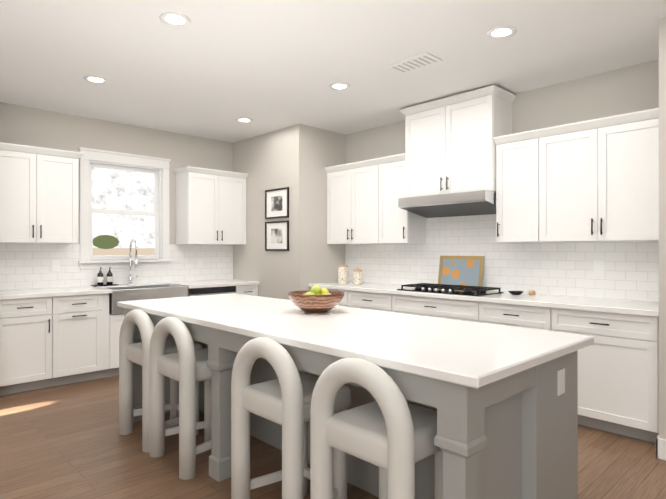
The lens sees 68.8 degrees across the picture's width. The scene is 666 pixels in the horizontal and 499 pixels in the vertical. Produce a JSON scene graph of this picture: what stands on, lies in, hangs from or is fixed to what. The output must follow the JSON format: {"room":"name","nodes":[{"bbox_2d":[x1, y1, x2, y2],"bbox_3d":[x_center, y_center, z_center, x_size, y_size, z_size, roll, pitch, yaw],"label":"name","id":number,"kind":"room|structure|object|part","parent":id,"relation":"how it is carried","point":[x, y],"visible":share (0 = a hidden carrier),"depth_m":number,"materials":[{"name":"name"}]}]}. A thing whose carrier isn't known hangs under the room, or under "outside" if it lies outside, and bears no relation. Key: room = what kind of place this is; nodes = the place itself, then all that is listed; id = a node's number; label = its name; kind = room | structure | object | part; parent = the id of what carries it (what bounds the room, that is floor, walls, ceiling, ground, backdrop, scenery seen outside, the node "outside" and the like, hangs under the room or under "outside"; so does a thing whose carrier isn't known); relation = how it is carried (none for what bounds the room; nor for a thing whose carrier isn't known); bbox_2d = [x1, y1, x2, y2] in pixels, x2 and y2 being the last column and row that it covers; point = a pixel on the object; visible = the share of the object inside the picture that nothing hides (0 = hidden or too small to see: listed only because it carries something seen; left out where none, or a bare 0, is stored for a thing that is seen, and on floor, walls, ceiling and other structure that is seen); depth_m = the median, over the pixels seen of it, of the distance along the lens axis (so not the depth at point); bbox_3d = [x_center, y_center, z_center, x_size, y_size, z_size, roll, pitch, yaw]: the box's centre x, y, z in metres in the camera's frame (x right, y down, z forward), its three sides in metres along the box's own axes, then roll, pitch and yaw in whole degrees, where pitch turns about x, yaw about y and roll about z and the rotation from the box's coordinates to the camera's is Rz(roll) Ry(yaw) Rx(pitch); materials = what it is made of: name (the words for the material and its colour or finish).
{"room":"kitchen","nodes":[
{"label":"kitchen","id":0,"kind":"room"},
{"bbox_2d":[0,102,232,269],"bbox_3d":[-3.852,-0.070,4.386,6.730,2.780,0.150,0,0,-44],"label":"wall","id":1,"kind":"structure","parent":0,"point":[28,126],"depth_m":5.56,"materials":[{"name":"grey paint"}]},
{"bbox_2d":[0,142,79,245],"bbox_3d":[-3.005,-0.524,4.860,0.763,0.918,0.330,0,0,-44],"label":"upper cabinet","id":2,"kind":"object","parent":1,"relation":"attached to","point":[39,187],"depth_m":4.76,"materials":[{"name":"white wood"}]},
{"bbox_2d":[51,260,58,270],"bbox_3d":[-2.937,0.170,5.139,0.075,0.120,0.004,0,0,-44],"label":"outlet","id":3,"kind":"object","parent":1,"relation":"attached to","point":[54,265],"visible":1,"depth_m":5.14,"materials":[{"name":"white plastic"}]},
{"bbox_2d":[78,147,171,269],"bbox_3d":[-2.435,-0.447,5.703,1.060,1.335,0.205,0,0,-44],"label":"window","id":4,"kind":"structure","parent":1,"relation":"in","point":[97,156],"depth_m":5.65,"materials":[{"name":"white wood"}]},
{"bbox_2d":[197,258,201,266],"bbox_3d":[-1.726,0.170,6.297,0.075,0.120,0.004,0,0,-44],"label":"outlet","id":5,"kind":"object","parent":1,"relation":"attached to","point":[199,262],"visible":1,"depth_m":6.29,"materials":[{"name":"white plastic"}]},
{"bbox_2d":[176,166,247,245],"bbox_3d":[-1.554,-0.524,6.249,0.827,0.918,0.330,0,0,-44],"label":"upper cabinet","id":6,"kind":"object","parent":1,"relation":"attached to","point":[211,204],"depth_m":6.07,"materials":[{"name":"white wood"}]},
{"bbox_2d":[128,239,137,284],"bbox_3d":[-2.271,0.141,5.596,0.118,0.528,0.221,0,0,-44],"label":"faucet","id":7,"kind":"object","parent":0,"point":[132,272],"depth_m":5.62,"materials":[{"name":"silver metal"}]},
{"bbox_2d":[108,282,167,289],"bbox_3d":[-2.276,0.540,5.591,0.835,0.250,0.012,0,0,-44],"label":"countertop","id":8,"kind":"structure","parent":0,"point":[161,283],"depth_m":5.50,"materials":[{"name":"white stone"}]},
{"bbox_2d":[101,284,187,314],"bbox_3d":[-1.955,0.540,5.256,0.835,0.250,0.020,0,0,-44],"label":"sink","id":9,"kind":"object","parent":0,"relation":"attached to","point":[149,292],"depth_m":5.21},
{"bbox_2d":[0,375,665,498],"bbox_3d":[-0.388,1.345,1.430,7.650,0.050,9.210,0,0,-44],"label":"floor","id":10,"kind":"structure","parent":0,"point":[66,441],"depth_m":3.04,"materials":[{"name":"brown wood"}]},
{"bbox_2d":[0,298,59,395],"bbox_3d":[-3.002,0.883,4.676,0.515,0.876,0.600,0,0,-44],"label":"base cabinet","id":11,"kind":"object","parent":10,"relation":"on","point":[29,327],"depth_m":4.48,"materials":[{"name":"white wood"}]},
{"bbox_2d":[0,286,111,301],"bbox_3d":[-2.820,0.425,4.833,0.995,0.040,0.625,0,0,-44],"label":"countertop","id":12,"kind":"structure","parent":11,"relation":"on","point":[49,291],"depth_m":4.69,"materials":[{"name":"white stone"}]},
{"bbox_2d":[91,284,118,286],"bbox_3d":[-2.545,0.399,5.428,0.260,0.012,0.105,0,0,-44],"label":"soap tray","id":13,"kind":"object","parent":12,"relation":"on","point":[105,285],"visible":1,"depth_m":5.40,"materials":[{"name":"black metal"}]},
{"bbox_2d":[97,267,102,284],"bbox_3d":[-2.579,0.295,5.391,0.061,0.195,0.066,0,0,-44],"label":"bottle","id":14,"kind":"object","parent":13,"relation":"on","point":[100,278],"visible":1,"depth_m":5.37,"materials":[{"name":"brown"}]},
{"bbox_2d":[107,267,112,284],"bbox_3d":[-2.507,0.295,5.461,0.061,0.195,0.066,0,0,-44],"label":"bottle","id":15,"kind":"object","parent":13,"relation":"on","point":[109,278],"visible":1,"depth_m":5.44,"materials":[{"name":"brown glass"}]},
{"bbox_2d":[60,294,111,384],"bbox_3d":[-2.692,0.883,4.972,0.582,0.876,0.600,0,0,-44],"label":"base cabinet","id":16,"kind":"object","parent":10,"relation":"on","point":[62,326],"depth_m":4.81,"materials":[{"name":"white wood"}]},
{"bbox_2d":[112,314,123,375],"bbox_3d":[-2.166,0.995,5.476,0.875,0.652,0.600,0,0,-44],"label":"base cabinet","id":17,"kind":"object","parent":10,"relation":"on","point":[117,319],"depth_m":5.01,"materials":[{"name":"white wood"}]},
{"bbox_2d":[119,309,201,452],"bbox_3d":[-1.221,0.866,3.478,0.447,0.907,0.504,0,0,-44],"label":"stool","id":18,"kind":"object","parent":10,"relation":"on","point":[130,352],"visible":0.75,"depth_m":3.45,"materials":[{"name":"white fabric"}]},
{"bbox_2d":[149,317,236,479],"bbox_3d":[-0.862,0.866,3.102,0.447,0.907,0.504,0,0,-44],"label":"stool","id":19,"kind":"object","parent":10,"relation":"on","point":[186,368],"visible":0.81,"depth_m":2.94,"materials":[{"name":"white fabric"}]},
{"bbox_2d":[188,286,243,295],"bbox_3d":[-1.625,0.883,5.992,0.740,0.876,0.602,0,0,-44],"label":"base cabinet","id":20,"kind":"object","parent":10,"relation":"on","point":[208,290],"depth_m":5.80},
{"bbox_2d":[188,286,235,295],"bbox_3d":[-1.610,0.883,5.977,0.614,0.875,0.644,0,0,-44],"label":"dishwasher","id":21,"kind":"object","parent":20,"relation":"in","point":[192,290],"depth_m":5.74,"materials":[{"name":"black metal"}]},
{"bbox_2d":[172,278,258,289],"bbox_3d":[-1.503,0.461,6.092,0.970,0.112,0.625,0,0,-44],"label":"countertop","id":22,"kind":"structure","parent":20,"relation":"on","point":[211,281],"depth_m":5.97,"materials":[{"name":"white stone"}]},
{"bbox_2d":[244,286,257,295],"bbox_3d":[-1.281,0.883,6.321,0.332,0.876,0.602,0,0,-44],"label":"base cabinet","id":23,"kind":"object","parent":10,"relation":"on","point":[248,290],"depth_m":6.15,"materials":[{"name":"white wood"}]},
{"bbox_2d":[233,124,345,299],"bbox_3d":[-0.601,-0.070,6.521,0.920,2.780,1.560,0,0,-44],"label":"wall block","id":24,"kind":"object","parent":10,"relation":"on","point":[296,159],"visible":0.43,"depth_m":5.92,"materials":[{"name":"grey paint"}]},
{"bbox_2d":[265,187,288,218],"bbox_3d":[-0.686,-0.560,5.927,0.020,0.360,0.460,0,0,-44],"label":"picture frame","id":25,"kind":"object","parent":24,"relation":"attached to","point":[276,203],"visible":0.98,"depth_m":5.92,"materials":[{"name":"black"}]},
{"bbox_2d":[265,220,288,250],"bbox_3d":[-0.686,-0.165,5.927,0.020,0.360,0.460,0,0,-44],"label":"picture frame","id":26,"kind":"object","parent":24,"relation":"attached to","point":[276,235],"visible":0.94,"depth_m":5.92,"materials":[{"name":"black"}]},
{"bbox_2d":[231,337,350,498],"bbox_3d":[-0.191,0.866,2.401,0.447,0.907,0.504,0,0,-44],"label":"stool","id":27,"kind":"object","parent":10,"relation":"on","point":[284,399],"visible":0.98,"depth_m":2.33,"materials":[{"name":"white fabric"}]},
{"bbox_2d":[310,289,340,305],"bbox_3d":[0.183,0.883,5.711,0.600,0.875,0.687,0,0,-44],"label":"base cabinet","id":28,"kind":"object","parent":10,"relation":"on","point":[310,289],"depth_m":5.41,"materials":[{"name":"white wood"}]},
{"bbox_2d":[124,309,577,498],"bbox_3d":[-0.235,0.882,3.024,0.986,0.876,2.992,0,0,-44],"label":"kitchen island","id":29,"kind":"object","parent":10,"relation":"on","point":[502,400],"depth_m":2.05,"materials":[{"name":"grey wood"}]},
{"bbox_3d":[-1.532,0.882,3.761,0.132,0.875,0.132,0,0,-44],"label":"post","id":30,"kind":"part","parent":29,"relation":"part of","materials":[{"name":"grey wood"}]},
{"bbox_3d":[-0.647,0.882,2.837,0.132,0.875,0.132,0,0,-44],"label":"post","id":31,"kind":"part","parent":29,"relation":"part of","materials":[{"name":"grey wood"}]},
{"bbox_2d":[117,293,593,388],"bbox_3d":[-0.231,0.424,3.027,1.056,0.040,3.100,0,0,-44],"label":"island countertop","id":32,"kind":"structure","parent":29,"relation":"on","point":[467,354],"depth_m":2.29,"materials":[{"name":"white stone"}]},
{"bbox_2d":[288,285,343,312],"bbox_3d":[-0.109,0.318,3.171,0.364,0.172,0.364,0,0,-44],"label":"fruit bowl","id":33,"kind":"object","parent":32,"relation":"on","point":[316,299],"visible":1,"depth_m":3.06,"materials":[{"name":"brown wood"}]},
{"bbox_3d":[0.445,0.882,1.695,0.132,0.875,0.132,0,0,-44],"label":"post","id":34,"kind":"part","parent":29,"relation":"part of","materials":[{"name":"grey wood"}]},
{"bbox_2d":[557,368,564,395],"bbox_3d":[1.007,0.585,2.145,0.075,0.110,0.005,0,0,-44],"label":"outlet","id":35,"kind":"object","parent":29,"relation":"attached to","point":[560,371],"depth_m":2.14,"materials":[{"name":"white plastic"}]},
{"bbox_2d":[341,289,384,310],"bbox_3d":[0.590,0.883,5.285,0.600,0.875,0.730,0,0,-44],"label":"base cabinet","id":36,"kind":"object","parent":10,"relation":"on","point":[372,301],"depth_m":5.12,"materials":[{"name":"white wood"}]},
{"bbox_2d":[310,357,442,498],"bbox_3d":[0.224,0.866,1.968,0.447,0.907,0.504,0,0,-44],"label":"stool","id":37,"kind":"object","parent":10,"relation":"on","point":[390,432],"visible":0.94,"depth_m":1.84,"materials":[{"name":"white fabric"}]},
{"bbox_2d":[385,293,468,320],"bbox_3d":[1.132,0.883,4.718,0.600,0.875,1.080,0,0,-44],"label":"base cabinet","id":38,"kind":"object","parent":10,"relation":"on","point":[422,306],"depth_m":4.54,"materials":[{"name":"white wood"}]},
{"bbox_2d":[469,301,540,329],"bbox_3d":[1.675,0.882,4.151,0.600,0.875,0.730,0,0,-44],"label":"base cabinet","id":39,"kind":"object","parent":10,"relation":"on","point":[523,316],"depth_m":3.99,"materials":[{"name":"white wood"}]},
{"bbox_2d":[541,309,658,442],"bbox_3d":[2.107,0.882,3.699,0.600,0.875,0.760,0,0,-44],"label":"base cabinet","id":40,"kind":"object","parent":10,"relation":"on","point":[618,374],"depth_m":3.41,"materials":[{"name":"white wood"}]},
{"bbox_2d":[309,281,658,316],"bbox_3d":[1.152,0.425,4.680,0.625,0.040,3.517,0,0,-44],"label":"countertop","id":41,"kind":"structure","parent":40,"relation":"on","point":[539,300],"depth_m":3.95,"materials":[{"name":"white stone"}]},
{"bbox_2d":[338,263,348,283],"bbox_3d":[0.122,0.285,5.717,0.124,0.240,0.124,0,0,-44],"label":"canister","id":42,"kind":"object","parent":41,"relation":"on","point":[343,273],"visible":1,"depth_m":5.67,"materials":[{"name":"ceramic"}]},
{"bbox_2d":[353,268,362,284],"bbox_3d":[0.290,0.310,5.643,0.110,0.190,0.110,0,0,-44],"label":"canister","id":43,"kind":"object","parent":41,"relation":"on","point":[357,276],"visible":1,"depth_m":5.60,"materials":[{"name":"ceramic"}]},
{"bbox_2d":[397,281,504,296],"bbox_3d":[1.110,0.379,4.683,0.450,0.050,0.900,0,0,-44],"label":"cooktop","id":44,"kind":"object","parent":41,"relation":"in","point":[418,286],"depth_m":4.62,"materials":[{"name":"black metal"}]},
{"bbox_2d":[438,256,484,286],"bbox_3d":[1.289,0.234,4.925,0.070,0.340,0.500,0,0,-44],"label":"picture","id":45,"kind":"object","parent":41,"relation":"on","point":[462,270],"visible":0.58,"depth_m":4.91,"materials":[{"name":"blue paper"}]},
{"bbox_2d":[508,291,523,294],"bbox_3d":[1.641,0.390,4.361,0.140,0.030,0.140,0,0,-44],"label":"bowl","id":46,"kind":"object","parent":41,"relation":"on","point":[516,292],"visible":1,"depth_m":4.33,"materials":[{"name":"black ceramic"}]},
{"bbox_2d":[529,290,534,294],"bbox_3d":[1.774,0.385,4.337,0.056,0.040,0.056,0,0,-44],"label":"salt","id":47,"kind":"object","parent":41,"relation":"on","point":[531,292],"visible":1,"depth_m":4.31,"materials":[{"name":"beige"}]},
{"bbox_2d":[0,0,665,142],"bbox_3d":[-0.388,-1.485,1.431,7.650,0.050,9.210,0,0,-44],"label":"ceiling","id":48,"kind":"structure","parent":0,"point":[215,69],"depth_m":3.64,"materials":[{"name":"white paint"}]},
{"bbox_2d":[84,75,107,83],"bbox_3d":[-2.032,-1.454,4.169,0.190,0.009,0.190,0,0,-44],"label":"recessed light","id":49,"kind":"object","parent":48,"relation":"in","point":[95,79],"visible":0.98,"depth_m":4.16,"materials":[{"name":"white plastic"}]},
{"bbox_2d":[160,12,190,26],"bbox_3d":[-0.999,-1.455,3.082,0.190,0.009,0.190,0,0,-44],"label":"recessed light","id":50,"kind":"object","parent":48,"relation":"in","point":[174,19],"visible":1,"depth_m":3.08,"materials":[{"name":"white plastic"}]},
{"bbox_2d":[236,118,252,122],"bbox_3d":[-0.999,-1.454,5.476,0.190,0.009,0.190,0,0,-44],"label":"recessed light","id":51,"kind":"object","parent":48,"relation":"in","point":[245,120],"visible":0.98,"depth_m":5.48,"materials":[{"name":"white plastic"}]},
{"bbox_2d":[329,82,349,89],"bbox_3d":[0.058,-1.454,4.342,0.190,0.009,0.190,0,0,-44],"label":"recessed light","id":52,"kind":"object","parent":48,"relation":"in","point":[339,86],"visible":1,"depth_m":4.34,"materials":[{"name":"white"}]},
{"bbox_2d":[387,52,441,73],"bbox_3d":[0.633,-1.452,3.799,0.200,0.015,0.380,0,0,-44],"label":"ceiling vent","id":53,"kind":"object","parent":48,"relation":"in","point":[416,62],"visible":1,"depth_m":3.77,"materials":[{"name":"white metal"}]},
{"bbox_2d":[487,26,515,38],"bbox_3d":[1.131,-1.455,3.264,0.190,0.009,0.190,0,0,-44],"label":"recessed light","id":54,"kind":"object","parent":48,"relation":"in","point":[501,32],"visible":1,"depth_m":3.26,"materials":[{"name":"white plastic"}]},
{"bbox_2d":[346,59,658,163],"bbox_3d":[1.443,-0.070,4.941,0.150,2.780,3.550,0,0,-44],"label":"wall","id":55,"kind":"structure","parent":0,"point":[630,89],"depth_m":4.21,"materials":[{"name":"grey paint"}]},
{"bbox_2d":[325,161,372,244],"bbox_3d":[0.351,-0.524,5.730,0.330,0.918,0.891,0,0,-44],"label":"upper cabinet","id":56,"kind":"object","parent":55,"relation":"attached to","point":[349,187],"depth_m":5.65,"materials":[{"name":"white wood"}]},
{"bbox_2d":[373,157,428,244],"bbox_3d":[0.735,-0.524,5.328,0.330,0.918,0.460,0,0,-44],"label":"upper cabinet","id":57,"kind":"object","parent":55,"relation":"attached to","point":[388,229],"depth_m":5.25,"materials":[{"name":"white wood"}]},
{"bbox_2d":[397,85,512,220],"bbox_3d":[1.172,-0.884,4.749,0.500,1.088,0.970,0,0,-44],"label":"upper cabinet","id":58,"kind":"object","parent":55,"relation":"attached to","point":[447,167],"depth_m":4.61,"materials":[{"name":"white wood"}]},
{"bbox_2d":[398,190,495,217],"bbox_3d":[1.172,-0.429,4.750,0.500,0.178,0.964,0,0,-44],"label":"range hood","id":59,"kind":"object","parent":58,"relation":"attached to","point":[468,203],"depth_m":4.66,"materials":[{"name":"silver metal"}]},
{"bbox_2d":[345,214,658,301],"bbox_3d":[1.375,-0.037,4.894,0.008,0.885,3.517,0,0,-44],"label":"backsplash","id":60,"kind":"structure","parent":55,"relation":"attached to","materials":[{"name":"tile"}]},
{"bbox_2d":[593,261,603,275],"bbox_3d":[2.199,0.158,4.023,0.004,0.125,0.080,0,0,-44],"label":"outlet","id":61,"kind":"object","parent":60,"relation":"attached to","point":[598,268],"visible":1,"depth_m":4.02,"materials":[{"name":"white plastic"}]},
{"bbox_2d":[493,133,528,244],"bbox_3d":[1.726,-0.524,4.293,0.330,0.918,0.445,0,0,-44],"label":"upper cabinet","id":62,"kind":"object","parent":55,"relation":"attached to","point":[511,219],"depth_m":4.24,"materials":[{"name":"white wood"}]},
{"bbox_2d":[529,109,658,244],"bbox_3d":[2.132,-0.524,3.869,0.330,0.918,0.970,0,0,-44],"label":"upper cabinet","id":63,"kind":"object","parent":55,"relation":"attached to","point":[549,215],"depth_m":3.75,"materials":[{"name":"white wood"}]},
{"bbox_2d":[659,17,665,438],"bbox_3d":[3.809,-0.070,1.911,0.920,2.780,4.100,0,0,-44],"label":"wall","id":64,"kind":"structure","parent":0,"point":[662,227],"depth_m":3.06,"materials":[{"name":"grey paint"}]},
{"bbox_2d":[656,436,665,460],"bbox_3d":[3.463,1.255,1.596,0.015,0.130,4.105,0,0,-44],"label":"baseboard","id":65,"kind":"structure","parent":64,"relation":"attached to","point":[661,448],"depth_m":3.05,"materials":[{"name":"white wood"}]},
{"label":"outside","id":66,"kind":"structure","parent":0,"visible":0},
{"bbox_2d":[92,167,154,255],"bbox_3d":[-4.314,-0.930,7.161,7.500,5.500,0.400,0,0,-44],"label":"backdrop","id":67,"kind":"structure","parent":66,"point":[114,234],"depth_m":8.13,"materials":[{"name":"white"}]}
]}

